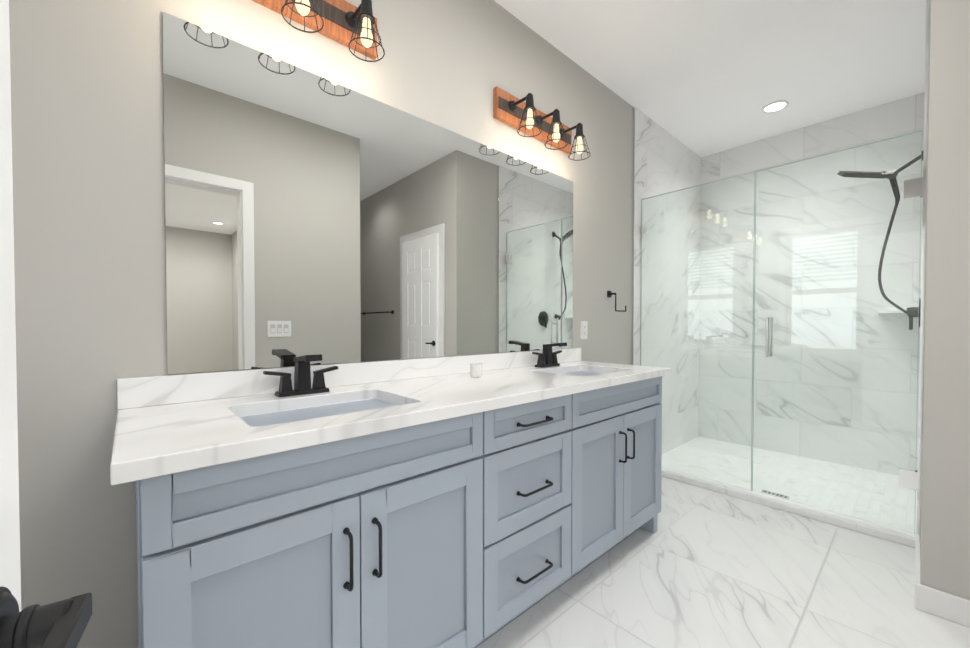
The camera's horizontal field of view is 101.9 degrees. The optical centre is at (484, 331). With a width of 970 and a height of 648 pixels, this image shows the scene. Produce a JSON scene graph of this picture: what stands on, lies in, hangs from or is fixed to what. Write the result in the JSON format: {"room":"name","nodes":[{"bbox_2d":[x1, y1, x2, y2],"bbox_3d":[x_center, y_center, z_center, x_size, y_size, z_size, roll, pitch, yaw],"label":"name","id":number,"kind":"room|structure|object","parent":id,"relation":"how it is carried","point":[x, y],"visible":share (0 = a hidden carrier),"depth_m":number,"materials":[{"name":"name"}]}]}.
{"room":"bathroom","nodes":[
{"label":"bathroom","id":0,"kind":"room"},
{"bbox_2d":[9,0,632,647],"bbox_3d":[0.344,-0.297,2.317,4.770,2.689,0.120,-1,1,-42],"label":"wall","id":1,"kind":"structure","parent":0,"point":[87,104],"depth_m":1.05,"materials":[{"name":"paint"}]},
{"bbox_2d":[252,0,384,61],"bbox_3d":[-0.588,-1.076,1.237,0.620,0.231,0.208,-1,1,-42],"label":"sconce","id":2,"kind":"object","parent":1,"relation":"attached to","point":[347,24],"visible":1,"depth_m":1.36,"materials":[{"name":"brown wood"}]},
{"bbox_2d":[163,12,572,373],"bbox_3d":[-0.181,-0.396,1.753,1.934,1.011,0.006,-1,1,-42],"label":"mirror","id":3,"kind":"object","parent":1,"relation":"attached to","point":[309,213],"visible":1,"depth_m":1.42,"materials":[{"name":"white mirror"}]},
{"bbox_2d":[493,86,589,160],"bbox_3d":[0.341,-1.091,2.079,0.620,0.231,0.208,-1,1,-42],"label":"sconce","id":4,"kind":"object","parent":1,"relation":"attached to","point":[527,117],"visible":1,"depth_m":2.03,"materials":[{"name":"brown wood"}]},
{"bbox_2d":[580,321,587,338],"bbox_3d":[0.629,-0.010,2.492,0.070,0.115,0.009,-1,1,-42],"label":"outlet plate","id":5,"kind":"object","parent":1,"relation":"attached to","point":[583,329],"visible":1,"depth_m":2.48,"materials":[{"name":"white plastic"}]},
{"bbox_2d":[607,291,625,311],"bbox_3d":[0.911,-0.209,2.713,0.160,0.140,0.056,-1,1,-42],"label":"towel ring","id":6,"kind":"object","parent":1,"relation":"attached to","point":[609,293],"visible":1,"depth_m":2.68,"materials":[{"name":"black metal"}]},
{"bbox_2d":[633,107,700,453],"bbox_3d":[1.581,-0.314,3.350,1.310,2.689,0.010,-1,1,-42],"label":"wall tile","id":7,"kind":"structure","parent":1,"relation":"attached to","point":[666,161],"depth_m":3.31,"materials":[{"name":"white tile"}]},
{"bbox_2d":[494,0,925,156],"bbox_3d":[2.268,-1.622,-0.618,5.830,0.060,7.020,-1,1,-42],"label":"ceiling","id":8,"kind":"structure","parent":0,"point":[701,78],"depth_m":2.34,"materials":[{"name":"paint"}]},
{"bbox_2d":[761,100,788,112],"bbox_3d":[2.125,-1.647,2.883,0.164,0.010,0.164,-1,1,-42],"label":"recessed light","id":9,"kind":"object","parent":8,"relation":"in","point":[776,106],"visible":1,"depth_m":2.88,"materials":[{"name":"white"}]},
{"bbox_2d":[476,476,969,647],"bbox_3d":[1.660,1.102,0.889,4.770,0.060,4.040,-1,1,-42],"label":"floor","id":10,"kind":"structure","parent":0,"point":[701,567],"depth_m":1.61,"materials":[{"name":"tile"}]},
{"bbox_2d":[126,370,669,647],"bbox_3d":[-0.001,0.646,1.552,2.052,0.830,0.568,-1,1,-42],"label":"bathroom vanity","id":11,"kind":"object","parent":10,"relation":"on","point":[443,502],"depth_m":1.03,"materials":[{"name":"blue"}]},
{"bbox_2d":[110,362,669,484],"bbox_3d":[-0.005,0.217,1.544,2.110,0.040,0.563,-1,1,-42],"label":"countertop","id":12,"kind":"structure","parent":11,"relation":"on","point":[161,434],"depth_m":1.05,"materials":[{"name":"white stone"}]},
{"bbox_2d":[262,354,337,397],"bbox_3d":[-0.564,0.135,1.246,0.225,0.132,0.136,-1,1,-42],"label":"faucet","id":13,"kind":"object","parent":12,"relation":"on","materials":[{"name":"black metal"}]},
{"bbox_2d":[117,348,580,409],"bbox_3d":[-0.188,0.152,1.745,2.109,0.080,0.019,-1,1,-42],"label":"backsplash","id":14,"kind":"structure","parent":12,"relation":"on","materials":[{"name":"stone"}]},
{"bbox_2d":[470,363,481,377],"bbox_3d":[-0.038,0.165,1.682,0.053,0.056,0.053,-1,1,-42],"label":"cup","id":15,"kind":"object","parent":12,"relation":"on","point":[475,370],"visible":1,"depth_m":1.66,"materials":[{"name":"white"}]},
{"bbox_2d":[530,342,565,365],"bbox_3d":[0.366,0.120,2.088,0.225,0.132,0.136,-1,1,-42],"label":"faucet","id":16,"kind":"object","parent":12,"relation":"on","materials":[{"name":"black metal"}]},
{"bbox_2d":[661,466,915,547],"bbox_3d":[1.659,1.025,2.475,0.100,0.040,1.425,-1,1,-42],"label":"sill","id":17,"kind":"structure","parent":10,"relation":"on","point":[896,535],"depth_m":2.26,"materials":[{"name":"stone"}]},
{"bbox_2d":[640,130,922,533],"bbox_3d":[1.659,0.004,2.458,0.109,1.990,1.420,-1,1,-42],"label":"shower enclosure","id":18,"kind":"object","parent":17,"relation":"on","point":[913,188],"visible":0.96,"depth_m":2.29,"materials":[{"name":"clear glass"}]},
{"bbox_2d":[662,436,916,532],"bbox_3d":[2.118,1.032,2.892,1.140,0.012,1.425,-1,1,-42],"label":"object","id":19,"kind":"structure","parent":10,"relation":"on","point":[744,468],"depth_m":2.76,"materials":[{"name":"tile"}]},
{"bbox_2d":[761,490,789,498],"bbox_3d":[1.838,1.031,2.493,0.050,0.004,0.140,-1,1,-42],"label":"floor drain","id":20,"kind":"object","parent":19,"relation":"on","point":[775,494],"depth_m":2.49,"materials":[{"name":"silver metal"}]},
{"bbox_2d":[920,0,969,599],"bbox_3d":[2.505,-0.268,0.656,0.120,2.689,2.355,-1,1,-42],"label":"wall","id":21,"kind":"structure","parent":0,"point":[945,520],"depth_m":1.44,"materials":[{"name":"paint"}]},
{"bbox_2d":[632,0,929,534],"bbox_3d":[1.576,-0.298,2.377,0.004,2.689,1.445,-1,1,-42],"label":"trim","id":22,"kind":"structure","parent":21,"relation":"attached to","point":[923,264],"depth_m":1.85,"materials":[{"name":"silver metal"}]},
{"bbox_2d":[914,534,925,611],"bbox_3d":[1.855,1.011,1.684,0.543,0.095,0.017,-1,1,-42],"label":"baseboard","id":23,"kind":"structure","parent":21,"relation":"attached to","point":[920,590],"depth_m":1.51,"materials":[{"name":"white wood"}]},
{"bbox_3d":[2.541,-0.296,2.284,1.300,2.689,0.010,-1,1,-42],"label":"wall tile","id":24,"kind":"structure","parent":21,"relation":"attached to","visible":0},
{"bbox_2d":[837,151,922,329],"bbox_3d":[2.506,-0.568,2.519,0.341,1.105,0.392,-1,1,-42],"label":"shower head","id":25,"kind":"object","parent":24,"relation":"attached to","point":[892,180],"visible":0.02,"depth_m":2.51},
{"bbox_3d":[2.592,-0.313,3.299,0.120,2.689,1.445,-1,1,-42],"label":"wall","id":26,"kind":"structure","parent":0,"visible":0},
{"bbox_2d":[698,92,924,475],"bbox_3d":[2.547,-0.312,3.251,0.010,2.689,1.435,-1,1,-42],"label":"wall tile","id":27,"kind":"structure","parent":26,"relation":"attached to","point":[900,117],"depth_m":3.13,"materials":[{"name":"white tile"}]},
{"bbox_2d":[878,310,906,313],"bbox_3d":[2.870,-0.139,2.734,0.210,0.020,0.210,-1,1,-42],"label":"shower shelf","id":28,"kind":"object","parent":26,"relation":"attached to","point":[894,311],"depth_m":2.73,"materials":[{"name":"stone"}]},
{"bbox_3d":[1.315,-0.246,-0.682,1.940,2.689,1.970,-1,1,-42],"label":"wall","id":29,"kind":"structure","parent":0,"visible":0},
{"bbox_2d":[0,0,91,647],"bbox_3d":[-0.107,0.071,-0.082,0.125,2.020,0.800,-1,1,-33],"label":"entry door","id":30,"kind":"structure","parent":29,"relation":"in","point":[61,624],"depth_m":0.25,"materials":[{"name":"white wood"}]}
]}

